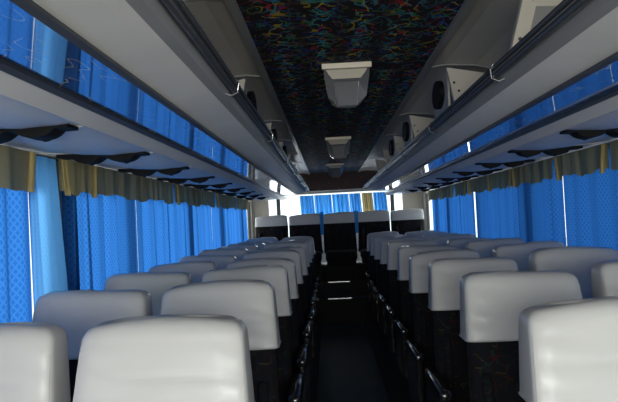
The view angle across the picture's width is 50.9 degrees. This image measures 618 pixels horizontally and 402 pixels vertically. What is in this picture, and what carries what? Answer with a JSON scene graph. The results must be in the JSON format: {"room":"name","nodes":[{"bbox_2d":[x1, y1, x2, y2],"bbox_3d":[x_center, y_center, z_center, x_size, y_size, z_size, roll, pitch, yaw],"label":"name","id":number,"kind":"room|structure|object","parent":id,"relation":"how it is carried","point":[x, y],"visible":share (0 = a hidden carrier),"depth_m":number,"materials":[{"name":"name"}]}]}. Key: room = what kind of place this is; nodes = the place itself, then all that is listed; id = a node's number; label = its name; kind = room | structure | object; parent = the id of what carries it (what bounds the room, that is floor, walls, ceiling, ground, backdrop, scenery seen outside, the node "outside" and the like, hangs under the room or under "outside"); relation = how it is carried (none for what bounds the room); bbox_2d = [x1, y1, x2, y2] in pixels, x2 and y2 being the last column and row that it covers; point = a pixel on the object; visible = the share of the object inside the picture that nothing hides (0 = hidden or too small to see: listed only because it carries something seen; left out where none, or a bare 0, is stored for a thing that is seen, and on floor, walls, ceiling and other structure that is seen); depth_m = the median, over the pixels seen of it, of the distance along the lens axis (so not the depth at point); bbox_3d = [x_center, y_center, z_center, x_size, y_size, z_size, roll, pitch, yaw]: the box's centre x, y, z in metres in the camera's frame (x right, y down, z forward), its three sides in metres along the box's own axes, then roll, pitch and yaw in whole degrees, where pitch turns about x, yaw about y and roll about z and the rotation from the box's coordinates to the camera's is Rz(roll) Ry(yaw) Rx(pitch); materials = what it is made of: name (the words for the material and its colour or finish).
{"room":"vehicle interior","nodes":[
{"label":"vehicle interior","id":0,"kind":"room"},
{"bbox_2d":[36,154,253,238],"bbox_3d":[-1.077,0.552,4.347,0.060,2.000,11.850,-3,-2,2],"label":"wall","id":1,"kind":"structure","parent":0,"point":[57,166],"depth_m":2.93,"materials":[{"name":"plastic"}]},
{"bbox_2d":[0,0,309,200],"bbox_3d":[-0.612,-0.332,3.906,0.981,0.421,10.850,-3,-2,2],"label":"luggage rack","id":2,"kind":"object","parent":1,"relation":"attached to","point":[136,87],"visible":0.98,"depth_m":1.57,"materials":[{"name":"beige plastic"}]},
{"bbox_2d":[0,124,77,143],"bbox_3d":[-0.841,-0.188,1.850,0.350,0.042,0.095,-3,-2,2],"label":"air vent","id":3,"kind":"object","parent":2,"relation":"attached to","point":[46,133],"depth_m":1.81,"materials":[{"name":"black plastic"}]},
{"bbox_2d":[56,151,149,164],"bbox_3d":[-0.818,-0.168,2.599,0.350,0.042,0.095,-3,-2,2],"label":"air vent","id":4,"kind":"object","parent":2,"relation":"attached to","point":[125,158],"depth_m":2.55,"materials":[{"name":"black plastic"}]},
{"bbox_2d":[118,166,189,176],"bbox_3d":[-0.795,-0.149,3.349,0.350,0.042,0.095,-3,-2,2],"label":"air vent","id":5,"kind":"object","parent":2,"relation":"attached to","point":[170,171],"depth_m":3.30,"materials":[{"name":"black plastic"}]},
{"bbox_2d":[157,176,214,183],"bbox_3d":[-0.772,-0.129,4.098,0.350,0.042,0.095,-3,-2,2],"label":"air vent","id":6,"kind":"object","parent":2,"relation":"attached to","point":[202,179],"depth_m":4.05,"materials":[{"name":"black plastic"}]},
{"bbox_2d":[184,183,231,189],"bbox_3d":[-0.749,-0.110,4.847,0.350,0.042,0.095,-3,-2,2],"label":"air vent","id":7,"kind":"object","parent":2,"relation":"attached to","point":[219,186],"depth_m":4.80,"materials":[{"name":"black plastic"}]},
{"bbox_2d":[203,187,244,192],"bbox_3d":[-0.726,-0.090,5.597,0.350,0.042,0.095,-3,-2,2],"label":"air vent","id":8,"kind":"object","parent":2,"relation":"attached to","point":[236,189],"depth_m":5.55,"materials":[{"name":"black plastic"}]},
{"bbox_2d":[218,191,254,195],"bbox_3d":[-0.703,-0.070,6.346,0.350,0.042,0.095,-3,-2,2],"label":"air vent","id":9,"kind":"object","parent":2,"relation":"attached to","point":[243,193],"depth_m":6.30,"materials":[{"name":"black plastic"}]},
{"bbox_2d":[247,91,256,109],"bbox_3d":[-0.294,-0.494,3.355,0.024,0.140,0.240,-3,-2,2],"label":"speaker grille","id":10,"kind":"object","parent":2,"relation":"attached to","point":[250,94],"depth_m":3.29,"materials":[{"name":"black plastic"}]},
{"bbox_3d":[-1.049,-0.149,3.814,0.008,0.008,10.550,-3,-2,2],"label":"rail","id":11,"kind":"object","parent":2,"relation":"attached to","visible":0},
{"bbox_2d":[0,187,31,322],"bbox_3d":[-1.079,0.300,2.041,0.065,0.978,0.902,-3,-2,2],"label":"window curtain","id":12,"kind":"object","parent":11,"relation":"hanging from","point":[15,267],"visible":0.46,"depth_m":2.39,"materials":[{"name":"fabric"}]},
{"bbox_2d":[0,145,35,191],"bbox_3d":[-1.064,-0.131,1.537,0.028,0.155,1.800,-3,-2,2],"label":"curtain valance","id":13,"kind":"object","parent":11,"relation":"hanging from","point":[17,166],"visible":1,"depth_m":2.32,"materials":[{"name":"fabric"}]},
{"bbox_2d":[28,156,67,308],"bbox_3d":[-1.032,0.314,2.626,0.025,0.977,0.400,-3,-2,2],"label":"window curtain","id":14,"kind":"object","parent":11,"relation":"hanging from","point":[49,274],"visible":0.51,"depth_m":2.58,"materials":[{"name":"fabric"}]},
{"bbox_2d":[62,190,92,289],"bbox_3d":[-1.054,0.324,2.959,0.055,0.978,0.264,-3,-2,5],"label":"window curtain","id":15,"kind":"object","parent":11,"relation":"hanging from","point":[75,210],"visible":0.43,"depth_m":2.93,"materials":[{"name":"fabric"}]},
{"bbox_2d":[58,159,97,197],"bbox_3d":[-1.019,-0.096,2.881,0.028,0.155,0.410,-3,-2,2],"label":"curtain valance","id":16,"kind":"object","parent":11,"relation":"hanging from","point":[75,178],"visible":0.94,"depth_m":2.88,"materials":[{"name":"fabric"}]},
{"bbox_2d":[88,193,138,289],"bbox_3d":[-1.033,0.337,3.490,0.057,0.978,0.792,-3,-2,3],"label":"window curtain","id":17,"kind":"object","parent":11,"relation":"hanging from","point":[113,225],"visible":0.41,"depth_m":3.42,"materials":[{"name":"fabric"}]},
{"bbox_2d":[97,167,172,203],"bbox_3d":[-0.993,-0.070,3.870,0.020,0.154,1.530,-3,-2,2],"label":"curtain valance","id":18,"kind":"object","parent":11,"relation":"hanging from","point":[110,182],"visible":0.94,"depth_m":3.68,"materials":[{"name":"fabric"}]},
{"bbox_2d":[136,199,169,271],"bbox_3d":[-1.010,0.358,4.267,0.065,0.978,0.757,-3,-2,2],"label":"window curtain","id":19,"kind":"object","parent":11,"relation":"hanging from","point":[151,215],"visible":0.36,"depth_m":4.18,"materials":[{"name":"fabric"}]},
{"bbox_2d":[167,185,194,262],"bbox_3d":[-0.987,0.379,5.075,0.063,0.978,0.820,-3,-2,2],"label":"window curtain","id":20,"kind":"object","parent":11,"relation":"hanging from","point":[180,217],"visible":0.45,"depth_m":5.03,"materials":[{"name":"fabric"}]},
{"bbox_2d":[174,184,214,207],"bbox_3d":[-0.938,-0.028,5.509,0.030,0.155,1.650,-3,-2,2],"label":"curtain valance","id":21,"kind":"object","parent":11,"relation":"hanging from","point":[192,196],"visible":0.97,"depth_m":5.30,"materials":[{"name":"fabric"}]},
{"bbox_2d":[192,205,212,255],"bbox_3d":[-0.959,0.401,5.935,0.062,0.978,0.897,-3,-2,2],"label":"window curtain","id":22,"kind":"object","parent":11,"relation":"hanging from","point":[202,217],"visible":0.34,"depth_m":5.83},
{"bbox_2d":[211,194,224,248],"bbox_3d":[-0.933,0.423,6.748,0.058,0.978,0.690,-3,-2,3],"label":"window curtain","id":23,"kind":"object","parent":11,"relation":"hanging from","point":[218,234],"visible":0.4,"depth_m":6.67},
{"bbox_2d":[216,193,236,209],"bbox_3d":[-0.892,0.015,7.123,0.028,0.155,1.420,-3,-2,1],"label":"curtain valance","id":24,"kind":"object","parent":11,"relation":"hanging from","point":[226,201],"visible":0.97,"depth_m":7.04,"materials":[{"name":"fabric"}]},
{"bbox_2d":[223,208,234,245],"bbox_3d":[-0.912,0.442,7.474,0.065,0.978,0.757,-3,-2,2],"label":"window curtain","id":25,"kind":"object","parent":11,"relation":"hanging from","point":[228,213],"visible":0.31,"depth_m":7.44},
{"bbox_2d":[233,208,242,242],"bbox_3d":[-0.889,0.460,8.173,0.057,0.978,0.637,-3,-2,3],"label":"window curtain","id":26,"kind":"object","parent":11,"relation":"hanging from","point":[238,233],"visible":0.4,"depth_m":8.19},
{"bbox_2d":[241,209,247,241],"bbox_3d":[-0.871,0.475,8.768,0.057,0.978,0.547,-3,-2,4],"label":"window curtain","id":27,"kind":"object","parent":11,"relation":"hanging from","point":[244,212],"visible":0.32,"depth_m":8.77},
{"bbox_2d":[185,1,307,173],"bbox_3d":[-0.654,-0.386,4.359,0.975,0.355,11.850,-3,-2,2],"label":"ceiling","id":28,"kind":"structure","parent":0,"point":[215,19],"depth_m":2.64,"materials":[{"name":"plastic"}]},
{"bbox_2d":[252,189,422,262],"bbox_3d":[0.472,0.596,10.258,2.680,2.090,0.060,-3,-2,2],"label":"wall","id":29,"kind":"structure","parent":0,"point":[409,200],"depth_m":10.23,"materials":[{"name":"beige plastic"}]},
{"bbox_2d":[318,295,368,324],"bbox_3d":[0.444,1.433,8.586,0.660,0.330,0.260,-3,-2,2],"label":"floor","id":30,"kind":"structure","parent":0,"point":[354,310],"depth_m":8.46,"materials":[{"name":"carpet"}]},
{"bbox_2d":[320,280,374,318],"bbox_3d":[0.486,1.360,9.462,2.680,0.520,1.490,-3,-2,2],"label":"floor","id":31,"kind":"structure","parent":0,"point":[354,287],"depth_m":8.72,"materials":[{"name":"carpet"}]},
{"bbox_2d":[255,215,288,240],"bbox_3d":[-0.529,0.668,9.122,0.484,0.940,0.671,-3,-2,2],"label":"seat","id":32,"kind":"object","parent":31,"relation":"on","point":[276,226],"visible":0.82,"depth_m":9.30,"materials":[{"name":"fabric"}]},
{"bbox_2d":[289,213,324,281],"bbox_3d":[-0.043,0.644,9.107,0.484,0.940,0.671,-3,-2,2],"label":"seat","id":33,"kind":"object","parent":31,"relation":"on","point":[308,224],"visible":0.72,"depth_m":9.27,"materials":[{"name":"fabric"}]},
{"bbox_2d":[323,212,360,281],"bbox_3d":[0.444,0.621,9.093,0.484,0.940,0.671,-3,-2,2],"label":"seat","id":34,"kind":"object","parent":31,"relation":"on","point":[340,243],"visible":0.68,"depth_m":9.18,"materials":[{"name":"fabric"}]},
{"bbox_2d":[326,249,357,261],"bbox_3d":[0.448,0.753,9.014,0.430,0.130,0.520,-3,-2,2],"label":"seat cushion","id":35,"kind":"object","parent":34,"relation":"on","point":[332,255],"depth_m":8.76,"materials":[{"name":"fabric"}]},
{"bbox_2d":[358,210,389,279],"bbox_3d":[0.930,0.597,9.079,0.484,0.940,0.671,-3,-2,2],"label":"seat","id":36,"kind":"object","parent":31,"relation":"on","point":[373,221],"visible":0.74,"depth_m":9.24,"materials":[{"name":"fabric"}]},
{"bbox_2d":[390,208,424,234],"bbox_3d":[1.416,0.573,9.064,0.484,0.940,0.671,-3,-2,2],"label":"seat","id":37,"kind":"object","parent":31,"relation":"on","point":[403,221],"visible":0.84,"depth_m":9.24,"materials":[{"name":"fabric"}]},
{"bbox_2d":[236,0,464,172],"bbox_3d":[0.202,-0.593,4.088,0.740,0.030,11.350,-3,-2,2],"label":"ceiling","id":38,"kind":"structure","parent":0,"point":[292,39],"depth_m":2.69,"materials":[{"name":"fabric"}]},
{"bbox_2d":[224,0,309,173],"bbox_3d":[-0.177,-0.554,4.098,0.036,0.018,11.350,-3,-2,2],"label":"trim","id":39,"kind":"structure","parent":38,"relation":"attached to","point":[232,5],"depth_m":2.70,"materials":[{"name":"plastic"}]},
{"bbox_2d":[326,163,343,177],"bbox_3d":[0.336,-0.380,8.299,0.220,0.176,0.314,-3,-2,2],"label":"ceiling lamp","id":40,"kind":"object","parent":38,"relation":"attached to","point":[335,170],"visible":1,"depth_m":8.23,"materials":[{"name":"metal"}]},
{"bbox_2d":[325,136,350,158],"bbox_3d":[0.254,-0.450,5.631,0.220,0.176,0.314,-3,-2,2],"label":"ceiling lamp","id":41,"kind":"object","parent":38,"relation":"attached to","point":[337,147],"visible":1,"depth_m":5.56,"materials":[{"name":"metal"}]},
{"bbox_2d":[322,61,371,107],"bbox_3d":[0.174,-0.518,3.014,0.220,0.176,0.314,-3,-2,2],"label":"ceiling lamp","id":42,"kind":"object","parent":38,"relation":"attached to","point":[345,84],"visible":1,"depth_m":2.94,"materials":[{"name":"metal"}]},
{"bbox_2d":[358,0,476,171],"bbox_3d":[0.582,-0.591,4.076,0.036,0.018,11.350,-3,-2,2],"label":"trim","id":43,"kind":"structure","parent":38,"relation":"attached to","point":[467,5],"depth_m":2.84,"materials":[{"name":"plastic"}]},
{"bbox_2d":[310,319,412,401],"bbox_3d":[0.341,1.522,4.278,2.680,0.084,11.850,-3,-2,2],"label":"floor","id":44,"kind":"structure","parent":0,"point":[349,371],"depth_m":5.94,"materials":[{"name":"plastic"}]},
{"bbox_2d":[0,322,70,401],"bbox_3d":[-0.826,0.894,1.385,0.445,1.166,0.684,-3,-2,2],"label":"seat","id":45,"kind":"object","parent":44,"relation":"on","point":[34,357],"visible":1,"depth_m":1.61,"materials":[{"name":"white leather"}]},
{"bbox_2d":[32,289,152,401],"bbox_3d":[-0.785,0.903,2.134,0.445,1.160,0.684,-3,-2,2],"label":"seat","id":46,"kind":"object","parent":44,"relation":"on","point":[76,312],"visible":0.38,"depth_m":2.36,"materials":[{"name":"white leather"}]},
{"bbox_2d":[104,272,192,315],"bbox_3d":[-0.764,0.919,2.884,0.445,1.159,0.684,-3,-2,2],"label":"seat","id":47,"kind":"object","parent":44,"relation":"on","point":[156,284],"visible":0.27,"depth_m":3.11,"materials":[{"name":"fabric"}]},
{"bbox_2d":[73,314,254,401],"bbox_3d":[-0.324,0.867,1.371,0.496,1.166,0.685,-3,-2,2],"label":"seat","id":48,"kind":"object","parent":44,"relation":"on","point":[170,357],"visible":1,"depth_m":1.59,"materials":[{"name":"white leather"}]},
{"bbox_2d":[148,261,217,282],"bbox_3d":[-0.743,0.941,3.633,0.445,1.166,0.684,-3,-2,2],"label":"seat","id":49,"kind":"object","parent":44,"relation":"on","point":[196,269],"visible":0.19,"depth_m":3.87,"materials":[{"name":"fabric"}]},
{"bbox_2d":[179,255,236,268],"bbox_3d":[-0.710,0.961,4.382,0.445,1.160,0.684,-3,-2,2],"label":"seat","id":50,"kind":"object","parent":44,"relation":"on","point":[222,261],"visible":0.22,"depth_m":4.62,"materials":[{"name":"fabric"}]},
{"bbox_2d":[160,279,280,401],"bbox_3d":[-0.291,0.870,2.120,0.496,1.166,0.684,-3,-2,2],"label":"seat","id":51,"kind":"object","parent":44,"relation":"on","point":[252,301],"visible":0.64,"depth_m":2.34,"materials":[{"name":"white leather"}]},
{"bbox_2d":[199,249,248,259],"bbox_3d":[-0.694,0.969,5.132,0.445,1.159,0.684,-3,-2,2],"label":"seat","id":52,"kind":"object","parent":44,"relation":"on","point":[239,254],"visible":0.15,"depth_m":5.37,"materials":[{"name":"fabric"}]},
{"bbox_2d":[217,244,258,252],"bbox_3d":[-0.669,0.990,5.882,0.445,1.166,0.684,-3,-2,2],"label":"seat","id":53,"kind":"object","parent":44,"relation":"on","point":[251,248],"visible":0.12,"depth_m":6.12,"materials":[{"name":"fabric"}]},
{"bbox_2d":[202,265,304,401],"bbox_3d":[-0.268,0.888,2.869,0.496,1.161,0.684,-3,-2,2],"label":"seat","id":54,"kind":"object","parent":44,"relation":"on","point":[290,389],"visible":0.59,"depth_m":3.06,"materials":[{"name":"white leather"}]},
{"bbox_2d":[227,258,309,401],"bbox_3d":[-0.247,0.918,3.619,0.496,1.166,0.685,-3,-2,2],"label":"seat","id":55,"kind":"object","parent":44,"relation":"on","point":[299,356],"visible":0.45,"depth_m":3.79,"materials":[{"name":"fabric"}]},
{"bbox_2d":[243,250,312,382],"bbox_3d":[-0.226,0.926,4.369,0.496,1.166,0.684,-3,-2,2],"label":"seat","id":56,"kind":"object","parent":44,"relation":"on","point":[304,329],"visible":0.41,"depth_m":4.55,"materials":[{"name":"fabric"}]},
{"bbox_2d":[257,246,316,357],"bbox_3d":[-0.192,0.954,5.117,0.496,1.161,0.684,-3,-2,2],"label":"seat","id":57,"kind":"object","parent":44,"relation":"on","point":[308,313],"visible":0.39,"depth_m":5.26,"materials":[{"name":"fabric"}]},
{"bbox_2d":[264,242,316,335],"bbox_3d":[-0.177,0.959,5.867,0.496,1.166,0.685,-3,-2,2],"label":"seat","id":58,"kind":"object","parent":44,"relation":"on","point":[311,301],"visible":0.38,"depth_m":6.09,"materials":[{"name":"fabric"}]},
{"bbox_2d":[275,240,318,324],"bbox_3d":[-0.151,0.992,6.616,0.496,1.166,0.684,-3,-2,2],"label":"seat","id":59,"kind":"object","parent":44,"relation":"on","point":[313,291],"visible":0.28,"depth_m":6.78,"materials":[{"name":"fabric"}]},
{"bbox_2d":[278,238,318,310],"bbox_3d":[-0.132,1.017,7.366,0.496,1.161,0.684,-3,-2,2],"label":"seat","id":60,"kind":"object","parent":44,"relation":"on","point":[315,284],"visible":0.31,"depth_m":7.54,"materials":[{"name":"fabric"}]},
{"bbox_2d":[282,236,320,304],"bbox_3d":[-0.103,1.030,8.115,0.496,1.166,0.685,-3,-2,2],"label":"seat","id":61,"kind":"object","parent":44,"relation":"on","point":[316,277],"visible":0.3,"depth_m":8.30,"materials":[{"name":"fabric"}]},
{"bbox_2d":[364,231,398,300],"bbox_3d":[0.947,0.969,8.084,0.496,1.166,0.684,-3,-2,2],"label":"seat","id":62,"kind":"object","parent":44,"relation":"on","point":[367,275],"visible":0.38,"depth_m":8.27,"materials":[{"name":"fabric"}]},
{"bbox_2d":[368,235,404,311],"bbox_3d":[0.921,0.967,7.335,0.496,1.159,0.684,-3,-2,2],"label":"seat","id":63,"kind":"object","parent":44,"relation":"on","point":[371,282],"visible":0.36,"depth_m":7.50,"materials":[{"name":"fabric"}]},
{"bbox_2d":[371,236,410,321],"bbox_3d":[0.892,0.943,6.585,0.496,1.160,0.684,-3,-2,2],"label":"seat","id":64,"kind":"object","parent":44,"relation":"on","point":[379,288],"visible":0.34,"depth_m":6.74,"materials":[{"name":"fabric"}]},
{"bbox_2d":[377,237,423,335],"bbox_3d":[0.873,0.914,5.836,0.496,1.166,0.684,-3,-2,2],"label":"seat","id":65,"kind":"object","parent":44,"relation":"on","point":[384,297],"visible":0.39,"depth_m":6.00,"materials":[{"name":"fabric"}]},
{"bbox_2d":[384,240,437,352],"bbox_3d":[0.848,0.894,5.087,0.496,1.159,0.684,-3,-2,2],"label":"seat","id":66,"kind":"object","parent":44,"relation":"on","point":[393,310],"visible":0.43,"depth_m":5.25,"materials":[{"name":"fabric"}]},
{"bbox_2d":[394,245,455,379],"bbox_3d":[0.833,0.885,4.337,0.496,1.160,0.684,-3,-2,2],"label":"seat","id":67,"kind":"object","parent":44,"relation":"on","point":[404,328],"visible":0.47,"depth_m":4.49,"materials":[{"name":"fabric"}]},
{"bbox_2d":[405,249,479,401],"bbox_3d":[0.799,0.866,3.588,0.496,1.166,0.684,-3,-2,2],"label":"seat","id":68,"kind":"object","parent":44,"relation":"on","point":[420,350],"visible":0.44,"depth_m":3.74,"materials":[{"name":"fabric"}]},
{"bbox_2d":[432,234,476,244],"bbox_3d":[1.383,0.886,5.821,0.445,1.162,0.684,-3,-2,2],"label":"seat","id":69,"kind":"object","parent":44,"relation":"on","point":[441,240],"visible":0.12,"depth_m":6.06,"materials":[{"name":"fabric"}]},
{"bbox_2d":[447,237,492,248],"bbox_3d":[1.365,0.874,5.072,0.445,1.166,0.685,-3,-2,2],"label":"seat","id":70,"kind":"object","parent":44,"relation":"on","point":[458,243],"visible":0.08,"depth_m":5.32,"materials":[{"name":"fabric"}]},
{"bbox_2d":[425,257,518,401],"bbox_3d":[0.778,0.844,2.838,0.496,1.159,0.684,-3,-2,2],"label":"seat","id":71,"kind":"object","parent":44,"relation":"on","point":[449,382],"visible":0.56,"depth_m":3.01,"materials":[{"name":"white fabric"}]},
{"bbox_2d":[465,238,525,257],"bbox_3d":[1.339,0.838,4.323,0.445,1.161,0.684,-3,-2,2],"label":"seat","id":72,"kind":"object","parent":44,"relation":"on","point":[484,248],"visible":0.09,"depth_m":4.56,"materials":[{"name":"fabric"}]},
{"bbox_2d":[459,270,582,401],"bbox_3d":[0.757,0.827,2.089,0.496,1.160,0.684,-3,-2,2],"label":"seat","id":73,"kind":"object","parent":44,"relation":"on","point":[492,303],"visible":0.7,"depth_m":2.29,"materials":[{"name":"white fabric"}]},
{"bbox_2d":[492,241,564,270],"bbox_3d":[1.323,0.815,3.573,0.445,1.162,0.684,-3,-2,2],"label":"seat","id":74,"kind":"object","parent":44,"relation":"on","point":[519,252],"visible":0.2,"depth_m":3.81,"materials":[{"name":"fabric"}]},
{"bbox_2d":[518,296,617,401],"bbox_3d":[0.735,0.818,1.339,0.496,1.166,0.684,-3,-2,2],"label":"seat","id":75,"kind":"object","parent":44,"relation":"on","point":[568,349],"visible":1,"depth_m":1.56,"materials":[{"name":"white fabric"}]},
{"bbox_2d":[529,246,617,298],"bbox_3d":[1.289,0.791,2.824,0.445,1.166,0.685,-3,-2,2],"label":"seat","id":76,"kind":"object","parent":44,"relation":"on","point":[578,261],"visible":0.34,"depth_m":3.05,"materials":[{"name":"white fabric"}]},
{"bbox_2d":[591,260,617,297],"bbox_3d":[1.268,0.775,2.075,0.445,1.161,0.684,-3,-2,2],"label":"seat","id":77,"kind":"object","parent":44,"relation":"on","point":[604,274],"visible":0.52,"depth_m":2.32,"materials":[{"name":"white fabric"}]},
{"bbox_2d":[361,0,519,170],"bbox_3d":[1.088,-0.472,4.307,0.975,0.355,11.850,-3,-2,2],"label":"ceiling","id":78,"kind":"structure","parent":0,"point":[484,36],"depth_m":2.72,"materials":[{"name":"plastic"}]},
{"bbox_2d":[422,140,615,229],"bbox_3d":[1.659,0.419,4.266,0.060,2.000,11.850,-3,-2,2],"label":"wall","id":79,"kind":"structure","parent":0,"point":[423,193],"depth_m":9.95,"materials":[{"name":"plastic"}]},
{"bbox_2d":[363,0,617,195],"bbox_3d":[1.055,-0.413,3.857,1.041,0.421,10.850,-3,-2,2],"label":"luggage rack","id":80,"kind":"object","parent":79,"relation":"attached to","point":[554,92],"visible":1,"depth_m":2.15,"materials":[{"name":"beige plastic"}]},
{"bbox_2d":[413,185,446,189],"bbox_3d":[1.307,-0.148,7.037,0.350,0.042,0.095,-3,-2,2],"label":"air vent","id":81,"kind":"object","parent":80,"relation":"attached to","point":[433,187],"depth_m":6.99,"materials":[{"name":"black plastic"}]},
{"bbox_2d":[432,81,444,109],"bbox_3d":[0.661,-0.541,3.326,0.024,0.140,0.240,-3,-2,2],"label":"speaker grille","id":82,"kind":"object","parent":80,"relation":"attached to","point":[438,92],"depth_m":3.26,"materials":[{"name":"black plastic"}]},
{"bbox_2d":[423,180,460,185],"bbox_3d":[1.284,-0.167,6.287,0.350,0.042,0.095,-3,-2,2],"label":"air vent","id":83,"kind":"object","parent":80,"relation":"attached to","point":[445,183],"depth_m":6.24,"materials":[{"name":"black plastic"}]},
{"bbox_2d":[436,175,478,181],"bbox_3d":[1.261,-0.187,5.538,0.350,0.042,0.095,-3,-2,2],"label":"air vent","id":84,"kind":"object","parent":80,"relation":"attached to","point":[461,178],"depth_m":5.49,"materials":[{"name":"black plastic"}]},
{"bbox_2d":[452,168,502,176],"bbox_3d":[1.238,-0.207,4.789,0.350,0.042,0.095,-3,-2,2],"label":"air vent","id":85,"kind":"object","parent":80,"relation":"attached to","point":[486,172],"depth_m":4.74,"materials":[{"name":"black plastic"}]},
{"bbox_2d":[475,159,534,168],"bbox_3d":[1.215,-0.226,4.039,0.350,0.042,0.095,-3,-2,2],"label":"air vent","id":86,"kind":"object","parent":80,"relation":"attached to","point":[516,163],"depth_m":3.99,"materials":[{"name":"black plastic"}]},
{"bbox_2d":[508,145,582,157],"bbox_3d":[1.192,-0.246,3.290,0.350,0.042,0.095,-3,-2,2],"label":"air vent","id":87,"kind":"object","parent":80,"relation":"attached to","point":[557,151],"depth_m":3.24,"materials":[{"name":"black plastic"}]},
{"bbox_2d":[560,128,617,139],"bbox_3d":[1.169,-0.265,2.541,0.350,0.042,0.095,-3,-2,2],"label":"air vent","id":88,"kind":"object","parent":80,"relation":"attached to","point":[578,134],"depth_m":2.50,"materials":[{"name":"black plastic"}]},
{"bbox_3d":[1.531,-0.275,3.738,0.008,0.008,10.550,-3,-2,2],"label":"rail","id":89,"kind":"object","parent":80,"relation":"attached to","visible":0},
{"bbox_2d":[432,198,439,230],"bbox_3d":[1.710,0.349,8.692,0.056,0.978,0.547,-3,-2,4],"label":"window curtain","id":90,"kind":"object","parent":89,"relation":"hanging from","point":[435,204],"visible":0.38,"depth_m":8.62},
{"bbox_2d":[439,197,447,232],"bbox_3d":[1.690,0.334,8.117,0.057,0.978,0.597,-3,-2,3],"label":"window curtain","id":91,"kind":"object","parent":89,"relation":"hanging from","point":[442,203],"visible":0.32,"depth_m":8.08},
{"bbox_2d":[446,186,461,233],"bbox_3d":[1.669,0.317,7.454,0.064,0.978,0.725,-3,-2,2],"label":"window curtain","id":92,"kind":"object","parent":89,"relation":"hanging from","point":[453,204],"visible":0.41,"depth_m":7.38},
{"bbox_2d":[460,186,475,234],"bbox_3d":[1.649,0.298,6.727,0.058,0.978,0.680,-3,-2,3],"label":"window curtain","id":93,"kind":"object","parent":89,"relation":"hanging from","point":[467,209],"visible":0.38,"depth_m":6.62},
{"bbox_2d":[467,175,487,194],"bbox_3d":[1.551,-0.140,5.961,0.028,0.145,0.760,-3,-2,1],"label":"curtain valance","id":94,"kind":"object","parent":89,"relation":"hanging from","point":[479,184],"visible":0.98,"depth_m":6.00,"materials":[{"name":"fabric"}]},
{"bbox_2d":[475,188,499,238],"bbox_3d":[1.622,0.276,5.884,0.064,0.978,0.867,-3,-2,2],"label":"window curtain","id":95,"kind":"object","parent":89,"relation":"hanging from","point":[487,215],"visible":0.47,"depth_m":5.89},
{"bbox_2d":[487,169,512,191],"bbox_3d":[1.524,-0.159,5.202,0.031,0.145,0.720,-3,-2,2],"label":"curtain valance","id":96,"kind":"object","parent":89,"relation":"hanging from","point":[502,179],"visible":0.94,"depth_m":5.17,"materials":[{"name":"fabric"}]},
{"bbox_2d":[497,183,527,242],"bbox_3d":[1.596,0.255,5.065,0.064,0.978,0.767,-3,-2,2],"label":"window curtain","id":97,"kind":"object","parent":89,"relation":"hanging from","point":[512,201],"visible":0.38,"depth_m":5.09,"materials":[{"name":"fabric"}]},
{"bbox_2d":[511,158,552,187],"bbox_3d":[1.499,-0.180,4.402,0.032,0.145,0.840,-3,-2,2],"label":"curtain valance","id":98,"kind":"object","parent":89,"relation":"hanging from","point":[532,173],"visible":1,"depth_m":4.35,"materials":[{"name":"fabric"}]},
{"bbox_2d":[525,160,565,245],"bbox_3d":[1.574,0.235,4.314,0.062,0.978,0.730,-3,-2,2],"label":"window curtain","id":99,"kind":"object","parent":89,"relation":"hanging from","point":[545,213],"visible":0.4,"depth_m":4.23,"materials":[{"name":"fabric"}]},
{"bbox_2d":[554,143,608,180],"bbox_3d":[1.473,-0.203,3.548,0.033,0.145,0.730,-3,-2,2],"label":"curtain valance","id":100,"kind":"object","parent":89,"relation":"hanging from","point":[588,160],"visible":1,"depth_m":3.50,"materials":[{"name":"fabric"}]},
{"bbox_2d":[563,146,617,250],"bbox_3d":[1.551,0.214,3.536,0.055,0.978,0.807,-3,-2,3],"label":"window curtain","id":101,"kind":"object","parent":89,"relation":"hanging from","point":[591,200],"visible":0.38,"depth_m":3.54,"materials":[{"name":"fabric"}]},
{"bbox_2d":[610,140,617,169],"bbox_3d":[1.441,-0.235,2.314,0.021,0.144,1.700,-3,-2,2],"label":"curtain valance","id":102,"kind":"object","parent":89,"relation":"hanging from","point":[613,145],"visible":1,"depth_m":3.11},
{"bbox_3d":[0.384,-0.438,10.008,0.800,0.030,0.500,-3,-2,2],"label":"ceiling","id":103,"kind":"structure","parent":0,"visible":0},
{"bbox_2d":[300,170,377,190],"bbox_3d":[0.383,-0.302,9.754,1.900,0.275,0.060,-3,-2,2],"label":"trim","id":104,"kind":"structure","parent":103,"relation":"attached to","point":[351,179],"depth_m":9.72,"materials":[{"name":"plastic"}]},
{"bbox_2d":[300,195,314,213],"bbox_3d":[-0.010,0.195,9.852,0.240,0.555,0.131,-3,-2,2],"label":"curtain","id":105,"kind":"object","parent":104,"relation":"hanging from","point":[307,206],"visible":0.48,"depth_m":9.86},
{"bbox_2d":[314,194,332,214],"bbox_3d":[0.234,0.183,9.846,0.290,0.555,0.133,-3,-2,2],"label":"curtain","id":106,"kind":"object","parent":104,"relation":"hanging from","point":[323,203],"visible":0.49,"depth_m":9.85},
{"bbox_2d":[332,194,349,212],"bbox_3d":[0.499,0.170,9.837,0.280,0.555,0.126,-3,-2,2],"label":"curtain","id":107,"kind":"object","parent":104,"relation":"hanging from","point":[340,201],"visible":0.48,"depth_m":9.84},
{"bbox_2d":[349,193,361,211],"bbox_3d":[0.719,0.160,9.833,0.200,0.555,0.127,-3,-2,2],"label":"curtain","id":108,"kind":"object","parent":104,"relation":"hanging from","point":[355,198],"visible":0.56,"depth_m":9.84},
{"bbox_2d":[362,192,373,211],"bbox_3d":[0.903,0.150,9.827,0.190,0.555,0.129,-3,-2,2],"label":"curtain","id":109,"kind":"object","parent":104,"relation":"hanging from","point":[367,198],"visible":0.52,"depth_m":9.83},
{"bbox_2d":[373,192,387,210],"bbox_3d":[1.093,0.141,9.818,0.230,0.555,0.128,-3,-2,2],"label":"curtain","id":110,"kind":"object","parent":104,"relation":"hanging from","point":[379,198],"visible":0.38,"depth_m":9.82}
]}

